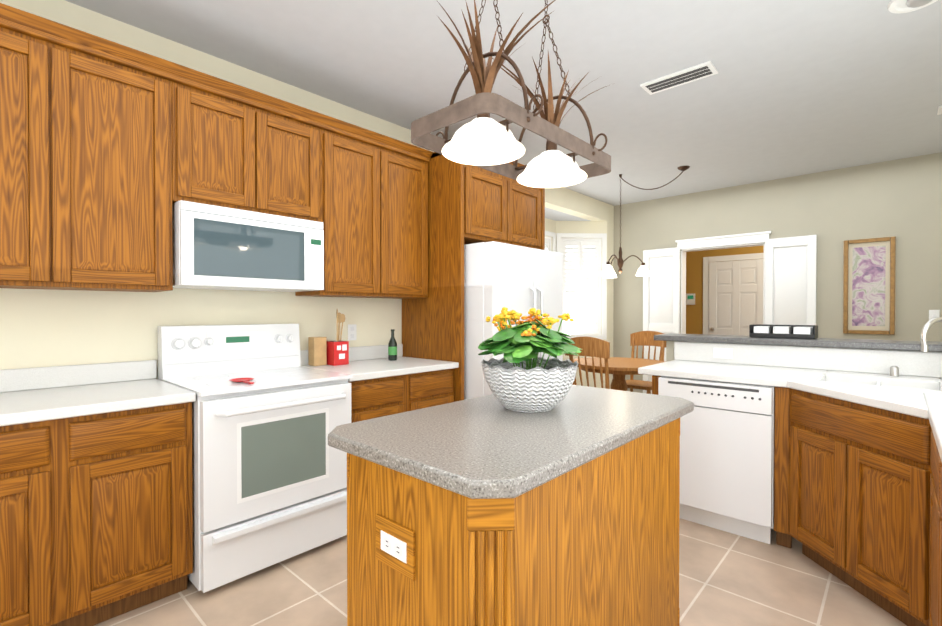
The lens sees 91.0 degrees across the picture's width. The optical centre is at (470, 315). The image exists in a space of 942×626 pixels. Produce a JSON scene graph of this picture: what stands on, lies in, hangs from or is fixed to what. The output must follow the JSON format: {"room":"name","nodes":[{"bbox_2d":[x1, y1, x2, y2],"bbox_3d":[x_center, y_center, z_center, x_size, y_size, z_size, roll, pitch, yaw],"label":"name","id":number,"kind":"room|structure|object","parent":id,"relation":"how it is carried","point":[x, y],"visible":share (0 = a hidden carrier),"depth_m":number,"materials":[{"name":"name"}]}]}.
{"room":"kitchen","nodes":[
{"label":"kitchen","id":0,"kind":"room"},
{"bbox_2d":[0,0,941,392],"bbox_3d":[0.482,-0.125,2.478,4.450,2.740,8.200,0,1,43],"label":"wall","id":1,"kind":"structure","parent":0,"point":[900,200],"depth_m":4.35,"materials":[{"name":"beige paint"}]},
{"bbox_2d":[0,11,75,289],"bbox_3d":[-1.993,-0.637,1.865,0.341,1.034,0.540,0,1,43],"label":"upper cabinet","id":2,"kind":"object","parent":1,"relation":"attached to","point":[38,64],"depth_m":1.87,"materials":[{"name":"brown wood"}]},
{"bbox_2d":[76,39,195,291],"bbox_3d":[-1.700,-0.640,2.183,0.341,1.034,0.578,0,1,43],"label":"upper cabinet","id":3,"kind":"object","parent":1,"relation":"attached to","point":[111,152],"depth_m":2.10,"materials":[{"name":"brown wood"}]},
{"bbox_2d":[196,79,271,213],"bbox_3d":[-1.401,-0.860,2.506,0.341,0.600,0.452,0,1,43],"label":"upper cabinet","id":4,"kind":"object","parent":1,"relation":"attached to","point":[234,130],"depth_m":2.43,"materials":[{"name":"brown wood"}]},
{"bbox_2d":[172,200,323,291],"bbox_3d":[-1.271,-0.354,2.613,0.391,0.405,0.750,0,1,43],"label":"over-the-range microwave","id":5,"kind":"object","parent":4,"relation":"attached to","point":[219,248],"visible":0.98,"depth_m":2.43,"materials":[{"name":"white glass"}]},
{"bbox_2d":[272,103,323,222],"bbox_3d":[-1.180,-0.862,2.747,0.341,0.600,0.453,0,1,43],"label":"upper cabinet","id":6,"kind":"object","parent":1,"relation":"attached to","point":[297,139],"depth_m":2.69,"materials":[{"name":"brown wood"}]},
{"bbox_2d":[295,123,391,298],"bbox_3d":[-0.884,-0.648,3.071,0.341,1.034,0.574,0,1,43],"label":"upper cabinet","id":7,"kind":"object","parent":1,"relation":"attached to","point":[357,225],"depth_m":2.98,"materials":[{"name":"brown wood"}]},
{"bbox_2d":[348,324,355,340],"bbox_3d":[-0.860,0.120,3.353,0.008,0.115,0.070,0,1,43],"label":"outlet","id":8,"kind":"object","parent":1,"relation":"attached to","point":[351,331],"visible":1,"depth_m":3.35,"materials":[{"name":"white plastic"}]},
{"bbox_2d":[392,143,431,298],"bbox_3d":[-0.603,-0.650,3.377,0.341,1.034,0.508,0,1,43],"label":"upper cabinet","id":9,"kind":"object","parent":1,"relation":"attached to","point":[409,168],"depth_m":3.31,"materials":[{"name":"brown wood"}]},
{"bbox_2d":[545,231,606,339],"bbox_3d":[1.139,-0.395,5.976,0.612,1.440,1.504,0,1,43],"label":"nook window","id":10,"kind":"structure","parent":1,"relation":"in","point":[584,259],"depth_m":6.32,"materials":[{"name":"white glass"}]},
{"bbox_2d":[643,247,679,393],"bbox_3d":[2.460,0.165,5.998,0.463,2.060,0.034,0,1,43],"label":"shutter","id":11,"kind":"object","parent":1,"relation":"attached to","point":[661,298],"visible":0.56,"depth_m":5.98,"materials":[{"name":"white wood"}]},
{"bbox_2d":[675,231,770,333],"bbox_3d":[3.026,0.133,5.589,1.030,2.170,0.181,0,1,43],"label":"door frame","id":12,"kind":"structure","parent":1,"relation":"attached to","point":[726,241],"depth_m":5.58,"materials":[{"name":"white wood"}]},
{"bbox_2d":[765,235,816,324],"bbox_3d":[3.482,0.173,5.060,0.463,2.060,0.034,0,1,43],"label":"shutter","id":13,"kind":"object","parent":1,"relation":"attached to","point":[790,277],"visible":0.4,"depth_m":5.04,"materials":[{"name":"white wood"}]},
{"bbox_2d":[654,333,941,351],"bbox_3d":[2.268,0.169,2.910,2.098,0.040,0.370,0,1,43],"label":"bar ledge","id":14,"kind":"object","parent":1,"relation":"on","point":[903,345],"visible":1,"depth_m":2.87,"materials":[{"name":"stone"}]},
{"bbox_2d":[749,324,817,338],"bbox_3d":[2.080,0.104,3.088,0.360,0.085,0.160,0,1,43],"label":"tray","id":15,"kind":"object","parent":14,"relation":"on","point":[785,331],"visible":1,"depth_m":3.03,"materials":[{"name":"black plastic"}]},
{"bbox_2d":[843,236,895,334],"bbox_3d":[3.963,-0.293,4.617,0.400,0.960,0.030,0,1,43],"label":"picture","id":16,"kind":"object","parent":1,"relation":"attached to","point":[869,286],"visible":1,"depth_m":4.61,"materials":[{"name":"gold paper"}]},
{"bbox_2d":[929,310,939,319],"bbox_3d":[4.314,0.002,4.314,0.070,0.115,0.009,0,1,43],"label":"switch plate","id":17,"kind":"object","parent":1,"relation":"attached to","point":[934,314],"visible":0.79,"depth_m":4.31,"materials":[{"name":"white plastic"}]},
{"bbox_2d":[94,518,906,625],"bbox_3d":[1.032,1.289,3.207,4.610,0.100,10.000,0,1,43],"label":"floor","id":18,"kind":"structure","parent":0,"point":[728,579],"depth_m":2.08,"materials":[{"name":"tile"}]},
{"bbox_2d":[0,418,67,625],"bbox_3d":[-1.917,0.817,1.756,0.616,0.868,0.481,0,1,43],"label":"base cabinet","id":19,"kind":"object","parent":18,"relation":"on","point":[33,455],"depth_m":1.67,"materials":[{"name":"brown wood"}]},
{"bbox_2d":[0,344,458,425],"bbox_3d":[-1.347,0.304,2.353,0.641,0.140,3.037,0,1,43],"label":"countertop","id":20,"kind":"structure","parent":19,"relation":"on","point":[35,394],"depth_m":2.12,"materials":[{"name":"laminate"}]},
{"bbox_2d":[308,337,326,365],"bbox_3d":[-1.015,0.233,3.061,0.080,0.186,0.090,0,1,43],"label":"block","id":21,"kind":"object","parent":20,"relation":"on","point":[317,351],"visible":0.98,"depth_m":3.03,"materials":[{"name":"brown wood"}]},
{"bbox_2d":[327,309,348,365],"bbox_3d":[-0.895,0.138,3.110,0.120,0.375,0.114,0,1,43],"label":"canister","id":22,"kind":"object","parent":20,"relation":"on","point":[337,351],"visible":0.98,"depth_m":3.08,"materials":[{"name":"ceramic"}]},
{"bbox_2d":[388,329,396,360],"bbox_3d":[-0.572,0.211,3.381,0.065,0.225,0.065,0,1,43],"label":"bottle","id":23,"kind":"object","parent":20,"relation":"on","point":[392,349],"visible":1,"depth_m":3.36,"materials":[{"name":"glass"}]},
{"bbox_2d":[64,402,192,625],"bbox_3d":[-1.604,0.814,2.097,0.616,0.868,0.445,0,1,43],"label":"base cabinet","id":24,"kind":"object","parent":18,"relation":"on","point":[96,518],"depth_m":1.88,"materials":[{"name":"brown wood"}]},
{"bbox_2d":[158,324,352,592],"bbox_3d":[-1.142,0.650,2.502,0.742,1.190,0.762,0,1,43],"label":"stove","id":25,"kind":"object","parent":18,"relation":"on","point":[269,475],"visible":0.9,"depth_m":2.29,"materials":[{"name":"white metal"}]},
{"bbox_2d":[229,378,254,383],"bbox_3d":[-1.112,0.322,2.285,0.192,0.009,0.117,0,1,43],"label":"spoon rest","id":26,"kind":"object","parent":25,"relation":"on","point":[245,380],"visible":1,"depth_m":2.31,"materials":[{"name":"ceramic"}]},
{"bbox_2d":[348,374,411,422],"bbox_3d":[-0.776,0.807,2.997,0.616,0.868,0.440,0,1,43],"label":"base cabinet","id":27,"kind":"object","parent":18,"relation":"on","point":[385,396],"depth_m":2.80,"materials":[{"name":"brown wood"}]},
{"bbox_2d":[412,369,453,409],"bbox_3d":[-0.479,0.804,3.321,0.616,0.868,0.440,0,1,43],"label":"base cabinet","id":28,"kind":"object","parent":18,"relation":"on","point":[432,388],"depth_m":3.11,"materials":[{"name":"brown wood"}]},
{"bbox_2d":[402,152,544,401],"bbox_3d":[0.057,0.011,3.840,0.695,2.445,1.050,0,1,43],"label":"tall cabinet","id":29,"kind":"object","parent":18,"relation":"on","point":[469,204],"visible":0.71,"depth_m":3.41,"materials":[{"name":"brown wood"}]},
{"bbox_2d":[464,241,562,399],"bbox_3d":[0.160,0.359,3.755,0.912,1.750,0.900,0,1,43],"label":"fridge","id":30,"kind":"object","parent":18,"relation":"on","point":[499,276],"visible":0.17,"depth_m":3.30,"materials":[{"name":"white metal"}]},
{"bbox_2d":[347,418,679,625],"bbox_3d":[0.228,0.818,1.640,0.629,0.868,1.219,0,1,43],"label":"base cabinet","id":31,"kind":"object","parent":18,"relation":"on","point":[594,542],"visible":0.81,"depth_m":1.23,"materials":[{"name":"brown wood"}]},
{"bbox_2d":[376,514,414,580],"bbox_3d":[-0.200,0.596,1.199,0.155,0.120,0.010,0,1,43],"label":"outlet","id":32,"kind":"object","parent":31,"relation":"attached to","point":[395,545],"visible":1,"depth_m":1.19,"materials":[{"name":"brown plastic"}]},
{"bbox_2d":[328,385,693,498],"bbox_3d":[0.228,0.360,1.636,0.700,0.040,1.290,0,1,43],"label":"countertop","id":33,"kind":"structure","parent":31,"relation":"on","point":[491,446],"depth_m":1.32,"materials":[{"name":"stone"}]},
{"bbox_2d":[481,357,577,412],"bbox_3d":[0.214,0.252,1.708,0.358,0.172,0.358,0,1,43],"label":"bowl planter","id":34,"kind":"object","parent":33,"relation":"on","point":[537,388],"visible":0.98,"depth_m":1.58,"materials":[{"name":"ceramic"}]},
{"bbox_2d":[478,307,582,369],"bbox_3d":[0.224,0.092,1.704,0.410,0.249,0.401,0,1,43],"label":"plant","id":35,"kind":"object","parent":34,"relation":"in","point":[527,340],"visible":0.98,"depth_m":1.63,"materials":[{"name":"green plant"}]},
{"bbox_2d":[565,337,609,388],"bbox_3d":[1.190,0.707,4.327,0.430,1.045,0.509,0,1,43],"label":"chair","id":36,"kind":"object","parent":18,"relation":"on","point":[592,347],"visible":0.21,"depth_m":4.10,"materials":[{"name":"brown wood"}]},
{"bbox_2d":[573,357,664,390],"bbox_3d":[1.528,0.850,4.784,1.000,0.749,1.000,0,1,43],"label":"dining table","id":37,"kind":"object","parent":18,"relation":"on","point":[620,368],"visible":0.44,"depth_m":4.70,"materials":[{"name":"brown wood"}]},
{"bbox_2d":[626,331,665,393],"bbox_3d":[1.922,0.699,5.242,0.430,1.045,0.509,0,1,43],"label":"chair","id":38,"kind":"object","parent":18,"relation":"on","point":[642,338],"visible":0.31,"depth_m":5.39,"materials":[{"name":"brown wood"}]},
{"bbox_2d":[658,376,774,543],"bbox_3d":[1.580,0.809,2.874,0.595,0.866,0.643,0,1,43],"label":"dishwasher","id":39,"kind":"object","parent":18,"relation":"on","point":[726,456],"visible":0.79,"depth_m":2.59,"materials":[{"name":"white plastic"}]},
{"bbox_2d":[774,387,941,625],"bbox_3d":[1.641,0.815,2.050,0.601,0.868,0.613,0,1,43],"label":"base cabinet","id":40,"kind":"object","parent":18,"relation":"on","point":[857,497],"depth_m":1.97,"materials":[{"name":"brown wood"}]},
{"bbox_2d":[638,341,941,461],"bbox_3d":[0.428,0.298,0.805,1.958,0.178,5.318,0,1,43],"label":"countertop","id":41,"kind":"structure","parent":40,"relation":"on","point":[802,368],"depth_m":2.65,"materials":[{"name":"laminate"}]},
{"bbox_2d":[713,348,732,358],"bbox_3d":[1.732,0.257,3.183,0.120,0.073,0.007,0,1,43],"label":"outlet","id":42,"kind":"object","parent":41,"relation":"attached to","point":[724,353],"visible":1,"depth_m":3.18,"materials":[{"name":"white plastic"}]},
{"bbox_2d":[816,374,941,390],"bbox_3d":[2.069,0.422,2.355,0.476,0.178,0.376,0,1,43],"label":"sink basin","id":43,"kind":"object","parent":41,"relation":"in","point":[895,383],"visible":0.25,"depth_m":2.46,"materials":[{"name":"white ceramic"}]},
{"bbox_2d":[890,366,898,376],"bbox_3d":[2.330,0.303,2.549,0.038,0.056,0.038,0,1,43],"label":"chrome air gap","id":44,"kind":"object","parent":41,"relation":"on","point":[894,370],"visible":1,"depth_m":2.54,"materials":[{"name":"silver metal"}]},
{"bbox_2d":[920,317,941,351],"bbox_3d":[2.382,0.170,2.302,0.219,0.326,0.188,0,1,43],"label":"faucet","id":45,"kind":"object","parent":41,"relation":"on","point":[924,333],"visible":1,"depth_m":2.30,"materials":[{"name":"silver metal"}]},
{"bbox_2d":[65,0,941,205],"bbox_3d":[1.032,-1.551,3.182,4.610,0.100,10.000,0,1,43],"label":"ceiling","id":46,"kind":"structure","parent":0,"point":[792,88],"depth_m":2.79,"materials":[{"name":"white paint"}]},
{"bbox_2d":[411,0,610,187],"bbox_3d":[0.189,-1.013,1.655,0.512,0.948,0.797,0,1,43],"label":"pendant light","id":47,"kind":"object","parent":46,"relation":"hanging from","point":[483,140],"visible":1,"depth_m":1.57,"materials":[{"name":"metal"}]},
{"bbox_2d":[619,166,689,205],"label":"chain","id":48,"kind":"object","parent":46,"relation":"hanging from","point":[682,168],"depth_m":4.78,"materials":[{"name":"brown metal"}]},
{"bbox_2d":[601,234,650,277],"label":"chandelier","id":49,"kind":"object","parent":48,"relation":"hanging from","point":[609,272],"depth_m":4.89,"materials":[{"name":"white glass"}]},
{"bbox_2d":[640,61,718,94],"bbox_3d":[1.305,-1.492,2.918,0.420,0.014,0.170,0,1,43],"label":"ceiling vent","id":50,"kind":"object","parent":46,"relation":"in","point":[687,75],"visible":0.98,"depth_m":2.90,"materials":[{"name":"white metal"}]},
{"bbox_2d":[887,0,937,13],"bbox_3d":[2.091,-1.485,2.169,0.210,0.050,0.210,0,1,43],"label":"recessed light","id":51,"kind":"object","parent":46,"relation":"in","point":[899,6],"visible":0.94,"depth_m":2.21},
{"bbox_2d":[937,105,941,114],"bbox_3d":[3.560,-1.494,3.237,0.420,0.014,0.170,0,1,43],"label":"ceiling vent","id":52,"kind":"object","parent":46,"relation":"in","point":[939,112],"visible":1,"depth_m":3.36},
{"bbox_2d":[686,246,763,333],"bbox_3d":[4.324,-0.162,6.858,3.200,2.740,0.150,0,1,43],"label":"wall","id":53,"kind":"structure","parent":0,"point":[694,284],"depth_m":7.39,"materials":[{"name":"paint"},{"name":"drywall"}]},
{"bbox_2d":[686,293,694,304],"bbox_3d":[3.538,-0.268,7.457,0.130,0.180,0.026,0,1,43],"label":"keypad","id":54,"kind":"object","parent":53,"relation":"attached to","point":[690,299],"visible":1,"depth_m":7.45,"materials":[{"name":"white plastic"}]},
{"bbox_2d":[703,253,763,335],"bbox_3d":[3.993,0.141,6.989,0.940,2.130,0.105,0,1,43],"label":"room door","id":55,"kind":"structure","parent":53,"relation":"in","point":[732,296],"depth_m":7.03,"materials":[{"name":"white wood"}]},
{"bbox_2d":[666,341,827,370],"bbox_3d":[2.281,0.717,2.869,2.020,1.050,0.220,0,1,43],"label":"wall","id":56,"kind":"structure","parent":0,"point":[669,350],"depth_m":3.45,"materials":[{"name":"beige paint"}]}
]}

